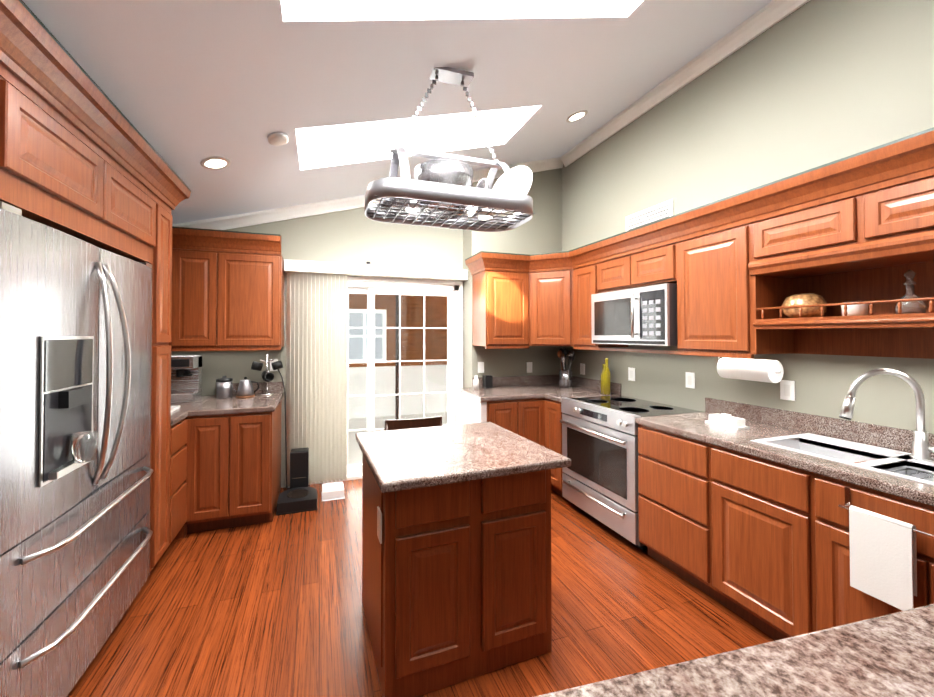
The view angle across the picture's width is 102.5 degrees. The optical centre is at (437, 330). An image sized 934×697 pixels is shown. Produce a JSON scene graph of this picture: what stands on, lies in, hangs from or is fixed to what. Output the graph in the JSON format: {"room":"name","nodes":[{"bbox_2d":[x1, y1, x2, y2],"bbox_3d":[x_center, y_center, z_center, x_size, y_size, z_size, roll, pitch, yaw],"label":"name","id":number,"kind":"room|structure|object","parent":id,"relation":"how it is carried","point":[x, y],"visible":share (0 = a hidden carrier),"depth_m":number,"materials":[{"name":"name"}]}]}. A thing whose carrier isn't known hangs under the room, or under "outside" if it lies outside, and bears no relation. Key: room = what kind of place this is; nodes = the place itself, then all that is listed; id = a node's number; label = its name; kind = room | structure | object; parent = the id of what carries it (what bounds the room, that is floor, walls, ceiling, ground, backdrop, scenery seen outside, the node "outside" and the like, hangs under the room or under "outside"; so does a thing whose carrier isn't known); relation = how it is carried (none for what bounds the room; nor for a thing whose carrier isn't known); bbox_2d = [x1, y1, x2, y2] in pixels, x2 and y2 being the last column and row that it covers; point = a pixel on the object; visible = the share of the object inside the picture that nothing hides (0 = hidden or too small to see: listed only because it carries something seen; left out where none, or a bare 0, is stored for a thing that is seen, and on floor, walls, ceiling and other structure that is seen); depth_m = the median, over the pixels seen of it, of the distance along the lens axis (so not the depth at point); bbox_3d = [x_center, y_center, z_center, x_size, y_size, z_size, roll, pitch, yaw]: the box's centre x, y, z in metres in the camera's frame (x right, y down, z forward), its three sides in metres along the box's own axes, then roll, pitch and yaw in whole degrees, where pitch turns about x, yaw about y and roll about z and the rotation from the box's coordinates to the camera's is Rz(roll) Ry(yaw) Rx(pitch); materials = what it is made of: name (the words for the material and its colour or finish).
{"room":"kitchen","nodes":[
{"label":"kitchen","id":0,"kind":"room"},
{"bbox_2d":[0,64,111,243],"bbox_3d":[-1.688,-0.620,1.285,0.636,0.445,0.555,0,-1,-18],"label":"upper cabinet","id":1,"kind":"object","parent":0,"relation":"attached to","point":[81,158],"depth_m":1.33,"materials":[{"name":"brown wood"}]},
{"bbox_2d":[0,0,190,207],"bbox_3d":[-1.597,-0.878,1.703,0.357,0.162,1.632,0,-1,-18],"label":"crown molding","id":2,"kind":"structure","parent":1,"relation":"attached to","point":[27,47],"depth_m":1.39,"materials":[{"name":"brown wood"}]},
{"bbox_2d":[92,156,159,267],"bbox_3d":[-1.856,-0.613,1.814,0.636,0.445,0.555,0,-1,-18],"label":"upper cabinet","id":3,"kind":"object","parent":0,"relation":"attached to","point":[134,226],"depth_m":1.92,"materials":[{"name":"brown wood"}]},
{"bbox_2d":[278,369,287,489],"bbox_3d":[-1.461,0.906,3.498,0.136,1.156,0.207,0,-1,-18],"label":"hanging cord","id":4,"kind":"object","parent":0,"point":[285,429],"visible":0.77,"depth_m":3.43,"materials":[{"name":"black plastic"}]},
{"bbox_2d":[171,205,462,487],"bbox_3d":[-0.664,-0.242,3.936,4.200,3.519,0.100,0,-1,-18],"label":"wall","id":5,"kind":"structure","parent":0,"point":[357,235],"depth_m":3.77,"materials":[{"name":"paint"}]},
{"bbox_2d":[176,228,219,350],"bbox_3d":[-2.076,-0.343,3.261,0.340,0.982,0.330,0,-1,-18],"label":"upper cabinet","id":6,"kind":"object","parent":5,"relation":"attached to","point":[197,250],"depth_m":3.11,"materials":[{"name":"brown wood"}]},
{"bbox_2d":[220,230,283,347],"bbox_3d":[-1.676,-0.341,3.388,0.499,0.982,0.330,0,-1,-18],"label":"upper cabinet","id":7,"kind":"object","parent":5,"relation":"attached to","point":[251,264],"depth_m":3.23,"materials":[{"name":"brown wood"}]},
{"bbox_2d":[232,382,283,391],"bbox_3d":[-1.758,0.542,3.513,0.574,0.100,0.020,0,-1,-18],"label":"backsplash","id":8,"kind":"structure","parent":5,"relation":"attached to","point":[272,386],"depth_m":3.55,"materials":[{"name":"grey stone"}]},
{"bbox_2d":[172,195,380,229],"bbox_3d":[-1.172,-1.209,3.696,3.079,0.936,0.076,0,-1,-18],"label":"crown molding","id":9,"kind":"structure","parent":5,"relation":"attached to","point":[310,209],"depth_m":3.57,"materials":[{"name":"white"}]},
{"bbox_2d":[288,276,462,487],"bbox_3d":[-0.594,0.485,3.928,1.805,2.065,0.130,0,-1,-18],"label":"sliding glass door","id":10,"kind":"structure","parent":5,"relation":"in","point":[371,287],"depth_m":3.98,"materials":[{"name":"white glass"}]},
{"bbox_2d":[286,272,346,486],"bbox_3d":[-1.172,0.458,3.625,0.562,2.021,0.077,0,-1,-18],"label":"vertical blinds","id":11,"kind":"object","parent":10,"relation":"attached to","point":[316,370],"visible":0.92,"depth_m":3.62,"materials":[{"name":"beige fabric"}]},
{"bbox_2d":[284,259,467,280],"bbox_3d":[-0.574,-0.605,3.825,1.850,0.107,0.133,0,-1,-18],"label":"valance","id":12,"kind":"object","parent":5,"relation":"attached to","point":[357,269],"visible":1,"depth_m":3.75,"materials":[{"name":"beige fabric"}]},
{"bbox_2d":[22,0,771,223],"bbox_3d":[0.447,-1.458,0.449,4.400,1.192,7.450,0,-1,-18],"label":"ceiling","id":13,"kind":"structure","parent":0,"point":[187,87],"depth_m":2.08,"materials":[{"name":"paint"}]},
{"bbox_2d":[200,157,230,169],"bbox_3d":[-1.460,-1.098,2.457,0.171,0.053,0.175,0,-1,-24],"label":"recessed light","id":14,"kind":"object","parent":13,"relation":"in","point":[212,163],"depth_m":2.45,"materials":[{"name":"white"}]},
{"bbox_2d":[267,132,287,145],"bbox_3d":[-1.001,-1.198,2.342,0.121,0.058,0.120,0,-1,-27],"label":"smoke detector","id":15,"kind":"object","parent":13,"relation":"in","point":[274,139],"depth_m":2.31,"materials":[{"name":"white plastic"}]},
{"bbox_2d":[296,106,540,169],"bbox_3d":[-0.135,-1.749,2.865,1.750,1.024,0.600,0,-1,-18],"label":"skylight well","id":16,"kind":"object","parent":13,"relation":"attached to","point":[327,146],"depth_m":3.11,"materials":[{"name":"white paint"}]},
{"bbox_2d":[365,67,534,231],"bbox_3d":[0.068,-1.057,2.134,0.940,0.822,0.430,0,-1,-18],"label":"pot rack","id":17,"kind":"object","parent":13,"relation":"hanging from","point":[439,190],"visible":1,"depth_m":2.06,"materials":[{"name":"silver metal"}]},
{"bbox_2d":[281,0,642,20],"bbox_3d":[0.308,-1.767,1.469,1.750,1.024,0.670,0,-1,-18],"label":"skylight well","id":18,"kind":"object","parent":13,"relation":"attached to","point":[292,10],"depth_m":1.73,"materials":[{"name":"white paint"}]},
{"bbox_2d":[566,110,587,122],"bbox_3d":[1.191,-1.834,3.203,0.171,0.053,0.175,0,-1,-24],"label":"recessed light","id":19,"kind":"object","parent":13,"relation":"in","point":[578,115],"depth_m":3.19,"materials":[{"name":"white"}]},
{"bbox_2d":[67,479,775,696],"bbox_3d":[0.447,1.501,0.410,4.400,0.060,7.450,0,-1,-18],"label":"floor","id":20,"kind":"structure","parent":0,"point":[274,608],"depth_m":1.92,"materials":[{"name":"brown wood"}]},
{"bbox_2d":[0,201,152,696],"bbox_3d":[-1.723,0.549,1.555,0.709,1.870,1.090,0,-1,-18],"label":"fridge","id":21,"kind":"object","parent":20,"relation":"on","point":[76,472],"visible":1,"depth_m":1.40,"materials":[{"name":"grey metal"}]},
{"bbox_2d":[149,200,175,572],"bbox_3d":[-1.979,0.331,2.190,0.636,2.323,0.260,0,-1,-18],"label":"tall cabinet","id":22,"kind":"object","parent":20,"relation":"on","point":[163,421],"depth_m":2.28,"materials":[{"name":"brown wood"}]},
{"bbox_2d":[176,416,187,538],"bbox_3d":[-2.067,1.057,2.457,0.636,0.878,0.320,0,-1,-18],"label":"base cabinet","id":23,"kind":"object","parent":20,"relation":"on","point":[181,425],"depth_m":2.60,"materials":[{"name":"brown wood"}]},
{"bbox_2d":[176,396,211,419],"bbox_3d":[-2.179,0.603,2.825,0.641,0.040,1.075,0,-1,-18],"label":"countertop","id":24,"kind":"structure","parent":23,"relation":"on","point":[182,411],"depth_m":2.87,"materials":[{"name":"grey stone"}]},
{"bbox_2d":[171,354,282,411],"bbox_3d":[-1.806,0.400,3.017,0.973,0.370,0.913,0,-1,-18],"label":"kitchen appliance","id":25,"kind":"object","parent":24,"relation":"on","point":[186,378],"depth_m":3.19,"materials":[{"name":"silver metal"}]},
{"bbox_2d":[188,412,231,532],"bbox_3d":[-1.804,1.065,3.094,0.290,0.878,0.777,0,-1,-18],"label":"base cabinet","id":26,"kind":"object","parent":20,"relation":"on","point":[209,433],"depth_m":2.74,"materials":[{"name":"brown wood"}]},
{"bbox_2d":[232,400,281,526],"bbox_3d":[-1.528,1.066,3.182,0.290,0.878,0.777,0,-1,-18],"label":"base cabinet","id":27,"kind":"object","parent":20,"relation":"on","point":[256,436],"depth_m":2.83,"materials":[{"name":"brown wood"}]},
{"bbox_2d":[188,392,283,415],"bbox_3d":[-1.643,0.607,3.149,0.574,0.040,0.782,0,-1,-18],"label":"countertop","id":28,"kind":"structure","parent":27,"relation":"on","point":[258,403],"depth_m":2.95,"materials":[{"name":"grey stone"}]},
{"bbox_2d":[276,447,317,514],"bbox_3d":[-1.229,1.303,3.296,0.320,0.408,0.440,0,-1,-18],"label":"dock","id":29,"kind":"object","parent":20,"relation":"on","point":[299,467],"visible":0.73,"depth_m":3.39,"materials":[{"name":"black plastic"}]},
{"bbox_2d":[277,487,316,513],"bbox_3d":[-1.207,1.452,3.228,0.310,0.085,0.300,0,-1,-18],"label":"robot vacuum","id":30,"kind":"object","parent":29,"relation":"on","point":[297,499],"visible":1,"depth_m":3.12,"materials":[{"name":"black plastic"}]},
{"bbox_2d":[322,482,344,500],"bbox_3d":[-0.960,1.466,3.422,0.200,0.086,0.210,0,-1,-18],"label":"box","id":31,"kind":"object","parent":20,"relation":"on","point":[333,491],"visible":1,"depth_m":3.35,"materials":[{"name":"white plastic"}]},
{"bbox_2d":[384,416,441,430],"bbox_3d":[-0.231,1.075,2.917,0.460,0.856,0.452,0,-1,-18],"label":"chair","id":32,"kind":"object","parent":20,"relation":"on","point":[395,424],"visible":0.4,"depth_m":2.70,"materials":[{"name":"brown wood"}]},
{"bbox_2d":[355,422,570,696],"bbox_3d":[0.066,1.030,1.869,0.876,0.918,0.789,0,-1,-18],"label":"kitchen island","id":33,"kind":"object","parent":20,"relation":"on","point":[456,554],"visible":1,"depth_m":1.60,"materials":[{"name":"brown wood"}]},
{"bbox_2d":[456,391,519,434],"bbox_3d":[0.465,1.073,3.636,0.358,0.878,0.616,0,-1,-18],"label":"base cabinet","id":34,"kind":"object","parent":20,"relation":"on","point":[505,413],"depth_m":3.38,"materials":[{"name":"brown wood"}]},
{"bbox_2d":[456,383,591,402],"bbox_3d":[0.902,0.616,3.777,1.296,0.040,0.622,0,-1,-18],"label":"countertop","id":35,"kind":"structure","parent":34,"relation":"on","point":[526,390],"depth_m":3.65,"materials":[{"name":"grey stone"}]},
{"bbox_2d":[520,395,543,445],"bbox_3d":[0.779,1.074,3.735,0.300,0.878,0.616,0,-1,-18],"label":"base cabinet","id":36,"kind":"object","parent":20,"relation":"on","point":[531,410],"depth_m":3.45,"materials":[{"name":"brown wood"}]},
{"bbox_2d":[544,399,570,502],"bbox_3d":[1.339,1.071,3.467,0.646,0.878,0.274,0,-1,-18],"label":"base cabinet","id":37,"kind":"object","parent":20,"relation":"on","point":[552,407],"depth_m":3.35,"materials":[{"name":"brown wood"}]},
{"bbox_2d":[544,391,611,402],"bbox_3d":[1.341,0.611,3.459,0.651,0.040,0.251,0,-1,-18],"label":"countertop","id":38,"kind":"structure","parent":37,"relation":"on","point":[559,394],"depth_m":3.45,"materials":[{"name":"grey stone"}]},
{"bbox_2d":[560,395,701,549],"bbox_3d":[1.462,1.041,2.941,0.678,0.923,0.790,0,-1,-18],"label":"range","id":39,"kind":"object","parent":20,"relation":"on","point":[600,451],"visible":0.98,"depth_m":2.78,"materials":[{"name":"grey metal"}]},
{"bbox_2d":[635,419,799,610],"bbox_3d":[1.699,1.056,2.332,0.646,0.878,0.502,0,-1,-18],"label":"base cabinet","id":40,"kind":"object","parent":20,"relation":"on","point":[751,525],"depth_m":1.99,"materials":[{"name":"brown wood"}]},
{"bbox_2d":[636,411,933,506],"bbox_3d":[1.872,0.587,1.785,0.651,0.044,1.666,0,-1,-18],"label":"countertop","id":41,"kind":"structure","parent":40,"relation":"on","point":[740,441],"depth_m":1.75,"materials":[{"name":"grey stone"}]},
{"bbox_2d":[473,348,749,429],"bbox_3d":[1.177,0.381,3.051,1.140,0.409,2.045,0,-1,-18],"label":"countertop items","id":42,"kind":"object","parent":41,"relation":"on","point":[722,419],"depth_m":3.54,"materials":[{"name":"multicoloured metal"}]},
{"bbox_2d":[748,431,933,534],"bbox_3d":[1.958,0.647,1.619,0.464,0.168,0.800,0,-1,-18],"label":"sink","id":43,"kind":"object","parent":41,"relation":"in","point":[888,460],"depth_m":1.62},
{"bbox_2d":[839,369,933,461],"bbox_3d":[2.003,0.366,1.620,0.292,0.392,0.275,0,-1,-18],"label":"faucet","id":44,"kind":"object","parent":41,"relation":"on","point":[922,449],"visible":1,"depth_m":1.64,"materials":[{"name":"silver metal"}]},
{"bbox_2d":[534,604,933,696],"bbox_3d":[1.274,1.012,0.533,2.547,0.918,0.772,0,-1,-18],"label":"countertop","id":45,"kind":"structure","parent":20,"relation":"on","point":[890,655],"depth_m":0.61,"materials":[{"name":"brown stone"}]},
{"bbox_2d":[463,168,561,387],"bbox_3d":[0.856,-0.238,4.235,1.120,3.519,0.250,0,-1,-18],"label":"wall jog","id":46,"kind":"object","parent":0,"point":[540,232],"visible":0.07,"depth_m":4.14,"materials":[{"name":"paint"}]},
{"bbox_2d":[478,362,483,372],"label":"outlets","id":47,"kind":"object","parent":46,"relation":"attached to","point":[480,364],"depth_m":3.96,"materials":[{"name":"white plastic"}]},
{"bbox_2d":[472,375,558,386],"bbox_3d":[0.888,0.549,4.090,1.094,0.099,0.020,0,-1,-18],"label":"backsplash","id":48,"kind":"structure","parent":46,"relation":"attached to","point":[506,381],"depth_m":4.08,"materials":[{"name":"grey stone"}]},
{"bbox_2d":[473,157,559,181],"bbox_3d":[0.824,-1.763,4.085,1.105,0.425,0.095,0,-1,-18],"label":"crown molding","id":49,"kind":"structure","parent":46,"relation":"attached to","point":[553,163],"depth_m":4.11,"materials":[{"name":"white"}]},
{"bbox_2d":[508,253,531,348],"bbox_3d":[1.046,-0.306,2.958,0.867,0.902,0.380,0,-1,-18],"label":"upper cabinet","id":50,"kind":"object","parent":0,"relation":"attached to","point":[519,265],"depth_m":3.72,"materials":[{"name":"brown wood"}]},
{"bbox_2d":[532,251,567,345],"bbox_3d":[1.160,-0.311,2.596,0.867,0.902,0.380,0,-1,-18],"label":"upper cabinet","id":51,"kind":"object","parent":0,"relation":"attached to","point":[549,321],"depth_m":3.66,"materials":[{"name":"brown wood"}]},
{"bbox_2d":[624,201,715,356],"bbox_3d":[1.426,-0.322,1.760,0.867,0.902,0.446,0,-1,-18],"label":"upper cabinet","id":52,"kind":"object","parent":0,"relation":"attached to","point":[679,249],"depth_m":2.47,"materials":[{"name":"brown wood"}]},
{"bbox_2d":[591,283,676,345],"bbox_3d":[1.612,-0.103,2.936,0.458,0.425,0.740,0,-1,-18],"label":"microwave","id":53,"kind":"object","parent":52,"relation":"attached to","point":[645,315],"visible":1,"depth_m":2.76,"materials":[{"name":"grey metal"}]},
{"bbox_2d":[562,0,933,433],"bbox_3d":[2.496,-0.294,1.084,0.100,3.549,7.450,0,-1,-18],"label":"wall","id":54,"kind":"structure","parent":0,"point":[810,84],"depth_m":2.28,"materials":[{"name":"paint"}]},
{"bbox_2d":[628,367,634,380],"label":"outlets","id":55,"kind":"object","parent":54,"relation":"attached to","point":[631,371],"depth_m":3.32,"materials":[{"name":"white plastic"}]},
{"bbox_2d":[626,199,672,230],"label":"air vent","id":56,"kind":"object","parent":54,"relation":"attached to","point":[663,210],"depth_m":3.13,"materials":[{"name":"white"}]},
{"bbox_2d":[560,0,809,167],"bbox_3d":[2.451,-1.955,0.960,0.075,0.123,7.000,0,-1,-18],"label":"crown molding","id":57,"kind":"structure","parent":54,"relation":"attached to","point":[762,20],"depth_m":2.74,"materials":[{"name":"white"}]},
{"bbox_2d":[685,372,694,388],"label":"outlets","id":58,"kind":"object","parent":54,"relation":"attached to","point":[690,377],"depth_m":2.79,"materials":[{"name":"white plastic"}]},
{"bbox_2d":[572,376,933,454],"bbox_3d":[1.924,0.531,2.668,0.020,0.099,3.315,0,-1,-18],"label":"backsplash","id":59,"kind":"structure","parent":54,"relation":"attached to","point":[902,439],"depth_m":2.09,"materials":[{"name":"grey stone"}]},
{"bbox_2d":[780,380,794,400],"label":"outlets","id":60,"kind":"object","parent":54,"relation":"attached to","point":[787,388],"depth_m":2.21,"materials":[{"name":"white plastic"}]},
{"bbox_2d":[716,146,883,358],"bbox_3d":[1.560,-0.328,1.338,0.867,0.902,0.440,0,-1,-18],"label":"upper cabinet","id":61,"kind":"object","parent":0,"relation":"attached to","point":[816,230],"depth_m":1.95,"materials":[{"name":"brown wood"}]},
{"bbox_2d":[717,357,783,382],"bbox_3d":[1.908,0.234,2.302,0.130,0.144,0.340,0,-1,-18],"label":"paper towel holder","id":62,"kind":"object","parent":61,"relation":"attached to","point":[770,371],"visible":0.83,"depth_m":2.24,"materials":[{"name":"white paper"}]},
{"bbox_2d":[781,269,926,317],"bbox_3d":[2.042,-0.169,1.785,0.180,0.200,0.656,0,-1,-18],"label":"dishes","id":63,"kind":"object","parent":61,"relation":"in","point":[910,307],"visible":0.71,"depth_m":1.81,"materials":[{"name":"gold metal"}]},
{"bbox_2d":[838,487,933,537],"bbox_3d":[1.647,0.661,1.358,0.040,0.078,0.270,0,-1,-18],"label":"towel bar","id":64,"kind":"object","parent":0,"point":[846,505],"visible":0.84,"depth_m":1.48,"materials":[{"name":"silver metal"}]},
{"bbox_2d":[849,505,916,610],"bbox_3d":[1.627,0.830,1.371,0.028,0.307,0.160,0,-1,-18],"label":"hanging towel","id":65,"kind":"object","parent":64,"relation":"hanging from","point":[883,559],"visible":0.94,"depth_m":1.36,"materials":[{"name":"white fabric"}]},
{"bbox_2d":[880,127,933,358],"bbox_3d":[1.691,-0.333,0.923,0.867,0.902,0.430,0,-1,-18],"label":"upper cabinet","id":66,"kind":"object","parent":0,"relation":"attached to","point":[906,163],"depth_m":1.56,"materials":[{"name":"brown wood"}]},
{"label":"outside","id":67,"kind":"structure","parent":0,"visible":0},
{"bbox_2d":[348,294,446,464],"bbox_3d":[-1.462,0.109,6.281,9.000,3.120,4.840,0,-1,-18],"label":"window glass","id":68,"kind":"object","parent":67,"point":[392,356],"depth_m":7.03,"materials":[{"name":"white"}]}
]}

